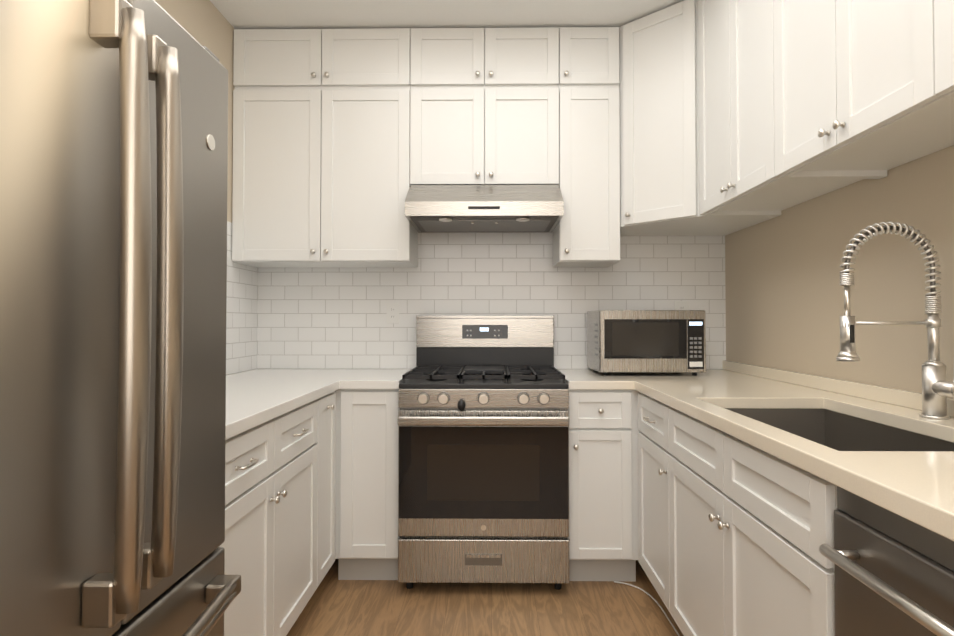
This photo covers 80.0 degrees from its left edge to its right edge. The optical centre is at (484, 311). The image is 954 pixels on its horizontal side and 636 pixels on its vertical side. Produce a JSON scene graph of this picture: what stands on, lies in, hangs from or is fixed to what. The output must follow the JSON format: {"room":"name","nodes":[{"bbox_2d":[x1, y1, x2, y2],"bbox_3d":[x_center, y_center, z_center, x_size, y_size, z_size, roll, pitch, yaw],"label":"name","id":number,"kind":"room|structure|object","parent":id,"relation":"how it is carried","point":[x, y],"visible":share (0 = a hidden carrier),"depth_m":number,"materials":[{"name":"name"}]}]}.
{"room":"kitchen","nodes":[
{"label":"kitchen","id":0,"kind":"room"},
{"bbox_2d":[155,0,257,374],"bbox_3d":[-1.369,-0.137,0.786,0.100,2.730,4.900,0,-1,1],"label":"wall","id":1,"kind":"structure","parent":0,"point":[207,24],"depth_m":2.90,"materials":[{"name":"tile"}]},
{"bbox_2d":[210,0,683,28],"bbox_3d":[0.005,-1.552,0.793,2.850,0.100,5.100,0,-1,1],"label":"ceiling","id":2,"kind":"structure","parent":0,"point":[304,14],"depth_m":2.80,"materials":[{"name":"paint"}]},
{"bbox_2d":[286,559,683,635],"bbox_3d":[0.005,1.277,0.746,2.850,0.100,5.100,0,-1,1],"label":"floor","id":3,"kind":"structure","parent":0,"point":[334,606],"depth_m":2.40,"materials":[{"name":"brown wood"}]},
{"bbox_2d":[0,0,240,635],"bbox_3d":[-0.904,0.316,0.968,0.766,1.830,0.740,0,-1,1],"label":"fridge","id":4,"kind":"object","parent":3,"relation":"on","point":[113,196],"visible":1,"depth_m":0.87,"materials":[{"name":"silver metal"}]},
{"bbox_2d":[219,395,326,635],"bbox_3d":[-0.990,0.793,1.860,0.627,0.904,0.971,0,-1,1],"label":"base cabinet","id":5,"kind":"object","parent":3,"relation":"on","point":[276,468],"depth_m":1.85,"materials":[{"name":"white paint"}]},
{"bbox_2d":[226,369,365,439],"bbox_3d":[-0.969,0.327,2.296,0.660,0.039,1.849,0,-1,1],"label":"countertop","id":6,"kind":"structure","parent":5,"relation":"on","point":[256,397],"depth_m":2.22,"materials":[{"name":"stone"}]},
{"bbox_2d":[327,391,334,571],"bbox_3d":[-0.984,0.802,2.394,0.627,0.904,0.325,0,-1,1],"label":"base cabinet","id":7,"kind":"object","parent":3,"relation":"on","point":[331,396],"depth_m":2.50,"materials":[{"name":"white paint"}]},
{"bbox_2d":[355,389,399,579],"bbox_3d":[-0.534,0.810,2.894,0.300,0.904,0.627,0,-1,1],"label":"base cabinet","id":8,"kind":"object","parent":3,"relation":"on","point":[376,410],"depth_m":2.59,"materials":[{"name":"white paint"}]},
{"bbox_2d":[346,369,410,388],"bbox_3d":[-0.507,0.337,2.895,0.249,0.039,0.640,0,-1,1],"label":"countertop","id":9,"kind":"structure","parent":8,"relation":"on","point":[372,378],"depth_m":2.63,"materials":[{"name":"stone"}]},
{"bbox_2d":[397,315,569,589],"bbox_3d":[-0.001,0.638,2.809,0.758,1.247,0.727,0,-1,1],"label":"range","id":10,"kind":"object","parent":3,"relation":"on","point":[483,420],"visible":1,"depth_m":2.51,"materials":[{"name":"silver metal"}]},
{"bbox_2d":[568,390,634,580],"bbox_3d":[0.547,0.810,2.882,0.325,0.904,0.627,0,-1,1],"label":"base cabinet","id":11,"kind":"object","parent":3,"relation":"on","point":[601,538],"depth_m":2.58,"materials":[{"name":"white paint"}]},
{"bbox_2d":[557,369,625,389],"bbox_3d":[0.520,0.337,2.883,0.275,0.039,0.640,0,-1,1],"label":"countertop","id":12,"kind":"structure","parent":11,"relation":"on","point":[577,379],"depth_m":2.59,"materials":[{"name":"stone"}]},
{"bbox_2d":[614,581,679,635],"bbox_3d":[0.668,1.236,1.567,0.159,0.006,2.155,0,-1,1],"label":"power cord","id":13,"kind":"object","parent":3,"relation":"on","point":[653,599],"visible":1,"depth_m":2.48,"materials":[{"name":"white plastic"}]},
{"bbox_2d":[635,390,838,635],"bbox_3d":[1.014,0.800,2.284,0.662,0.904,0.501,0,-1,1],"label":"base cabinet","id":14,"kind":"object","parent":3,"relation":"on","point":[713,531],"depth_m":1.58,"materials":[{"name":"white paint"}]},
{"bbox_2d":[618,360,953,540],"bbox_3d":[0.993,0.405,1.830,0.694,0.309,2.732,0,-1,1],"label":"countertop","id":15,"kind":"structure","parent":14,"relation":"on","point":[890,449],"depth_m":1.72,"materials":[{"name":"stone"}]},
{"bbox_2d":[587,310,705,375],"bbox_3d":[0.829,0.156,2.973,0.521,0.324,0.376,0,-1,1],"label":"microwave","id":16,"kind":"object","parent":15,"relation":"on","point":[646,341],"visible":1,"depth_m":2.79,"materials":[{"name":"silver metal"}]},
{"bbox_2d":[836,221,953,418],"bbox_3d":[1.148,0.018,1.535,0.302,0.553,0.205,0,-1,1],"label":"faucet","id":17,"kind":"object","parent":15,"relation":"on","point":[937,389],"visible":1,"depth_m":1.59,"materials":[{"name":"silver metal"}]},
{"bbox_2d":[819,486,953,635],"bbox_3d":[0.961,0.779,0.796,0.681,0.899,0.600,0,-1,1],"label":"dishwasher","id":18,"kind":"object","parent":3,"relation":"on","point":[893,574],"visible":0.83,"depth_m":0.95,"materials":[{"name":"silver metal"}]},
{"bbox_2d":[257,232,725,368],"bbox_3d":[0.035,-0.097,3.269,2.850,2.730,0.100,0,-1,1],"label":"wall","id":19,"kind":"structure","parent":0,"point":[322,318],"depth_m":3.22,"materials":[{"name":"tile"}]},
{"bbox_2d":[232,28,417,267],"bbox_3d":[-0.834,-0.858,3.073,0.910,1.206,0.332,0,-1,1],"label":"upper cabinet","id":20,"kind":"object","parent":19,"relation":"attached to","point":[344,140],"depth_m":2.91,"materials":[{"name":"white paint"}]},
{"bbox_2d":[386,303,398,323],"bbox_3d":[-0.519,0.008,3.220,0.072,0.117,0.007,0,-1,1],"label":"electrical outlet","id":21,"kind":"object","parent":19,"relation":"attached to","point":[392,313],"visible":1,"depth_m":3.22,"materials":[{"name":"white plastic"}]},
{"bbox_2d":[405,185,563,232],"bbox_3d":[0.001,-0.542,2.962,0.756,0.205,0.522,0,-1,1],"label":"range hood","id":22,"kind":"object","parent":19,"relation":"attached to","point":[484,208],"visible":1,"depth_m":2.77,"materials":[{"name":"silver metal"}]},
{"bbox_2d":[412,27,563,186],"bbox_3d":[0.003,-1.053,3.066,0.760,0.816,0.332,0,-1,1],"label":"upper cabinet","id":23,"kind":"object","parent":19,"relation":"attached to","point":[488,103],"depth_m":2.90,"materials":[{"name":"white paint"}]},
{"bbox_2d":[553,27,619,266],"bbox_3d":[0.539,-0.858,3.057,0.309,1.206,0.332,0,-1,1],"label":"upper cabinet","id":24,"kind":"object","parent":19,"relation":"attached to","point":[587,234],"depth_m":2.90,"materials":[{"name":"white paint"}]},
{"bbox_2d":[674,301,688,309],"bbox_3d":[1.112,-0.003,3.201,0.085,0.117,0.007,0,-1,1],"label":"electrical outlet","id":25,"kind":"object","parent":19,"relation":"attached to","point":[681,305],"visible":0.5,"depth_m":3.20,"materials":[{"name":"white plastic"}]},
{"bbox_2d":[725,145,953,398],"bbox_3d":[1.380,-0.138,0.753,0.100,2.730,4.900,0,-1,1],"label":"wall","id":26,"kind":"structure","parent":0,"point":[784,289],"depth_m":2.08,"materials":[{"name":"beige paint"}]},
{"bbox_2d":[619,0,780,235],"bbox_3d":[1.024,-0.949,2.885,0.656,1.028,0.666,0,-1,1],"label":"upper cabinet","id":27,"kind":"object","parent":26,"relation":"attached to","point":[655,117],"depth_m":2.77,"materials":[{"name":"white paint"}]},
{"bbox_2d":[687,0,860,211],"bbox_3d":[1.135,-0.970,2.265,0.419,1.008,0.807,0,-1,1],"label":"upper cabinet","id":28,"kind":"object","parent":26,"relation":"attached to","point":[736,115],"depth_m":2.25,"materials":[{"name":"white paint"}]},
{"bbox_2d":[767,0,953,179],"bbox_3d":[1.154,-0.981,1.575,0.364,1.008,0.808,0,-1,1],"label":"upper cabinet","id":29,"kind":"object","parent":26,"relation":"attached to","point":[842,114],"depth_m":1.60,"materials":[{"name":"white paint"}]},
{"bbox_2d":[899,0,953,107],"bbox_3d":[1.147,-0.992,0.915,0.364,1.008,0.748,0,-1,1],"label":"upper cabinet","id":30,"kind":"object","parent":26,"relation":"attached to","point":[928,25],"depth_m":1.24,"materials":[{"name":"white paint"}]}
]}

